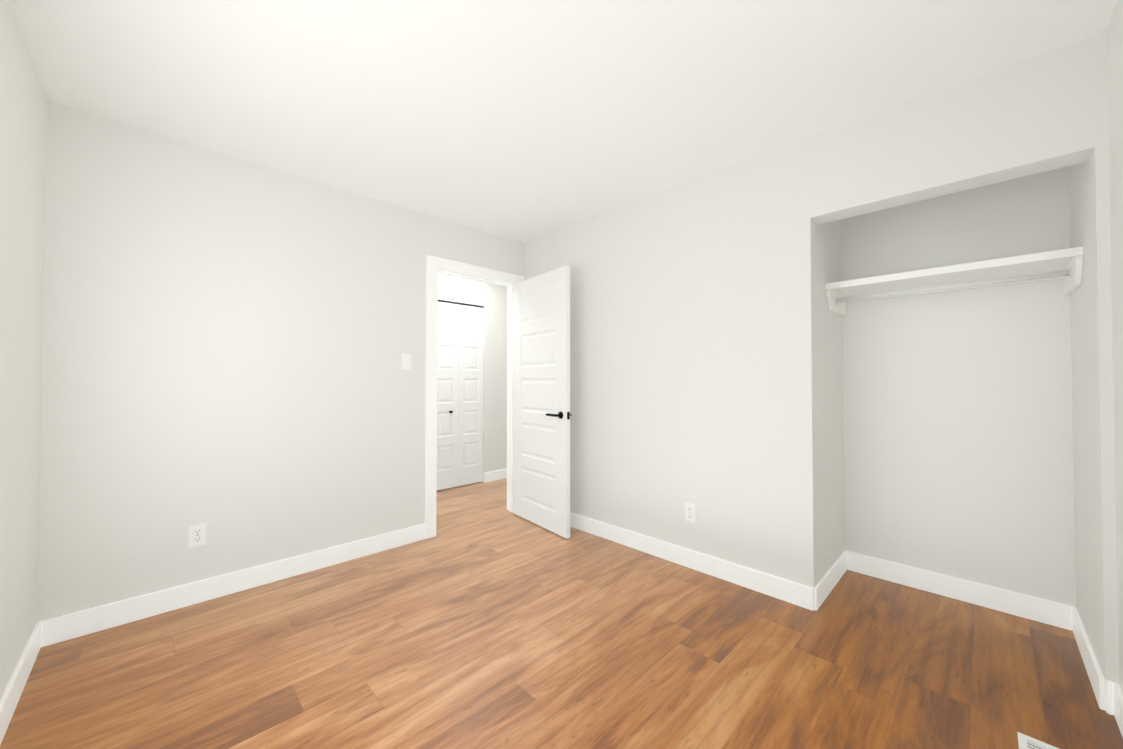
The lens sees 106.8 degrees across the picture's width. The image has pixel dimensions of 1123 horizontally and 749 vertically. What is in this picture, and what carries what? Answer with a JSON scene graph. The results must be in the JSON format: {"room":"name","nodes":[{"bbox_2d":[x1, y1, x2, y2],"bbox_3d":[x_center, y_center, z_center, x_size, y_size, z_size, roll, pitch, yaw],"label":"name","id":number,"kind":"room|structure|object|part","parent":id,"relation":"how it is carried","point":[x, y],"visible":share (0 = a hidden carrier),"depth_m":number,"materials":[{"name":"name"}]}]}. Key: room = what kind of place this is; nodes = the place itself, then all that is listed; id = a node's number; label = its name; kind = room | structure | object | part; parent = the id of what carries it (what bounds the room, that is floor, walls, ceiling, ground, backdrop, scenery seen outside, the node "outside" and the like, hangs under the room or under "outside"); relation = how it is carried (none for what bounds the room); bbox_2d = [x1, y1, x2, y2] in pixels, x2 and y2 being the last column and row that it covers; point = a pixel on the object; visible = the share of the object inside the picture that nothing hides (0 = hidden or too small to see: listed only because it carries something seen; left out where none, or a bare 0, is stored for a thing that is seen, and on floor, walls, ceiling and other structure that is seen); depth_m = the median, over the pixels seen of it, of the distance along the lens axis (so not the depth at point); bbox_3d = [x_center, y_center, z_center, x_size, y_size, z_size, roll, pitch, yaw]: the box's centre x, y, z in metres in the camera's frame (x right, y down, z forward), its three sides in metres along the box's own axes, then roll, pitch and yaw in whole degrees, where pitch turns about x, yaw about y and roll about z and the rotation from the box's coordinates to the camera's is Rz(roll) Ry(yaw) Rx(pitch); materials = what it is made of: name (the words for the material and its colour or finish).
{"room":"empty bedroom","nodes":[
{"label":"empty bedroom","id":0,"kind":"room"},
{"bbox_2d":[0,0,51,699],"bbox_3d":[-1.205,-0.030,0.642,0.120,2.440,3.240,1,-1,-45],"label":"wall","id":1,"kind":"structure","parent":0,"point":[25,111],"depth_m":1.57,"materials":[{"name":"white paint"}]},
{"bbox_2d":[0,619,47,744],"bbox_3d":[-1.166,1.133,0.684,0.018,0.115,3.270,1,-1,-45],"label":"baseboard","id":2,"kind":"structure","parent":1,"relation":"attached to","point":[38,639],"depth_m":1.56,"materials":[{"name":"white wood"}]},
{"bbox_2d":[44,103,523,619],"bbox_3d":[-0.935,0.010,3.305,4.240,2.440,0.120,1,-1,-45],"label":"wall","id":3,"kind":"structure","parent":0,"point":[218,344],"depth_m":2.31,"materials":[{"name":"white paint"}]},
{"bbox_2d":[189,523,205,547],"bbox_3d":[-1.936,0.856,2.219,0.070,0.115,0.007,1,-1,-45],"label":"electrical outlet","id":4,"kind":"object","parent":3,"relation":"attached to","point":[197,534],"visible":1,"depth_m":2.22,"materials":[{"name":"white plastic"}]},
{"bbox_2d":[48,523,425,644],"bbox_3d":[-1.654,1.160,2.487,1.790,0.115,0.014,1,-1,-45],"label":"baseboard","id":5,"kind":"structure","parent":3,"relation":"attached to","point":[118,613],"depth_m":2.25,"materials":[{"name":"white wood"}]},
{"bbox_2d":[401,354,410,369],"bbox_3d":[-1.123,-0.093,3.025,0.070,0.115,0.017,1,-1,-45],"label":"light switch","id":6,"kind":"object","parent":3,"relation":"attached to","point":[405,361],"visible":1,"depth_m":3.02,"materials":[{"name":"white plastic"}]},
{"bbox_2d":[437,300,482,307],"bbox_3d":[-1.148,-0.790,4.661,0.632,0.014,0.032,1,-1,-45],"label":"door track","id":7,"kind":"object","parent":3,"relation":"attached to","point":[459,303],"visible":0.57,"depth_m":4.66,"materials":[{"name":"grey metal"}]},
{"bbox_2d":[437,301,458,489],"bbox_3d":[-1.248,0.227,4.521,0.315,2.018,0.073,1,-1,-45],"label":"hall door","id":8,"kind":"structure","parent":7,"relation":"hanging from","point":[447,395],"depth_m":4.54,"materials":[{"name":"white wood"}]},
{"bbox_2d":[459,305,482,485],"bbox_3d":[-1.037,0.230,4.759,0.315,2.018,0.030,1,-1,-45],"label":"door leaf","id":9,"kind":"structure","parent":7,"relation":"hanging from","point":[470,394],"depth_m":4.75,"materials":[{"name":"white wood"}]},
{"bbox_2d":[425,255,523,538],"bbox_3d":[-0.726,0.168,3.508,0.945,2.130,0.152,1,-1,-45],"label":"door frame","id":10,"kind":"structure","parent":3,"relation":"attached to","point":[434,264],"depth_m":3.18,"materials":[{"name":"white wood"}]},
{"bbox_2d":[484,469,506,482],"bbox_3d":[-0.578,1.200,5.143,0.890,0.115,0.014,1,-1,-45],"label":"baseboard","id":11,"kind":"structure","parent":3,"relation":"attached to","point":[498,474],"depth_m":4.93,"materials":[{"name":"white wood"}]},
{"bbox_2d":[512,265,570,538],"bbox_3d":[-0.182,0.204,3.410,0.149,2.030,0.776,1,-1,-38],"label":"door","id":12,"kind":"structure","parent":3,"relation":"in","point":[541,409],"depth_m":3.34,"materials":[{"name":"white painted wood"},{"name":"black metal"}]},
{"bbox_3d":[-0.003,0.308,3.178,0.149,0.056,0.193,1,-1,-38],"label":"handle","id":13,"kind":"part","parent":12,"relation":"part of","materials":[{"name":"black metal"}]},
{"bbox_2d":[0,478,1122,748],"bbox_3d":[-0.311,1.250,2.652,4.240,0.060,5.120,1,-1,-45],"label":"floor","id":14,"kind":"structure","parent":0,"point":[484,618],"depth_m":1.74,"materials":[{"name":"brown wood"}]},
{"bbox_2d":[1017,732,1058,748],"bbox_3d":[1.469,1.196,1.242,0.300,0.005,0.140,1,-1,-45],"label":"floor vent","id":15,"kind":"object","parent":14,"relation":"in","point":[1026,742],"visible":1,"depth_m":1.35,"materials":[{"name":"white metal"}]},
{"bbox_2d":[9,0,1116,243],"bbox_3d":[-0.311,-1.250,2.689,4.240,0.060,5.120,1,-1,-45],"label":"ceiling","id":16,"kind":"structure","parent":0,"point":[525,120],"depth_m":1.74,"materials":[{"name":"white paint"}]},
{"bbox_2d":[524,39,1095,655],"bbox_3d":[0.877,0.000,2.689,0.140,2.440,3.240,1,-1,-45],"label":"wall","id":17,"kind":"structure","parent":0,"point":[949,433],"depth_m":2.31,"materials":[{"name":"white paint"}]},
{"bbox_2d":[685,502,695,522],"bbox_3d":[0.813,0.874,2.637,0.007,0.115,0.070,1,-1,-45],"label":"electrical outlet","id":18,"kind":"object","parent":17,"relation":"attached to","point":[690,512],"visible":1,"depth_m":2.63,"materials":[{"name":"white plastic"}]},
{"bbox_2d":[570,512,819,610],"bbox_3d":[0.490,1.167,2.959,0.018,0.115,2.320,1,-1,-45],"label":"baseboard","id":19,"kind":"structure","parent":17,"relation":"attached to","point":[791,592],"depth_m":2.53,"materials":[{"name":"white wood"}]},
{"bbox_2d":[817,551,851,605],"bbox_3d":[1.550,1.158,2.380,0.630,0.115,0.018,1,-1,-45],"label":"baseboard","id":20,"kind":"structure","parent":17,"relation":"attached to","point":[834,574],"depth_m":2.39,"materials":[{"name":"white wood"}]},
{"bbox_2d":[825,247,1083,315],"bbox_3d":[1.960,-0.446,2.176,0.403,0.144,0.918,1,-1,-45],"label":"closet shelf","id":21,"kind":"object","parent":17,"relation":"attached to","point":[1066,265],"visible":1,"depth_m":2.07,"materials":[{"name":"white wood"}]},
{"bbox_3d":[1.926,-0.442,2.142,0.040,0.040,0.880,1,-1,-45],"label":"rod","id":22,"kind":"part","parent":21,"relation":"part of","materials":[{"name":"white"}]},
{"bbox_2d":[852,552,1083,640],"bbox_3d":[2.100,1.157,2.289,0.014,0.115,0.920,1,-1,-45],"label":"baseboard","id":23,"kind":"structure","parent":17,"relation":"attached to","point":[1064,616],"depth_m":2.20,"materials":[{"name":"white wood"}]},
{"bbox_2d":[1084,0,1122,710],"bbox_3d":[1.243,-0.029,0.713,3.710,2.440,0.150,1,-1,-45],"label":"wall","id":24,"kind":"structure","parent":0,"point":[1103,52],"depth_m":1.49,"materials":[{"name":"white paint"}]}
]}

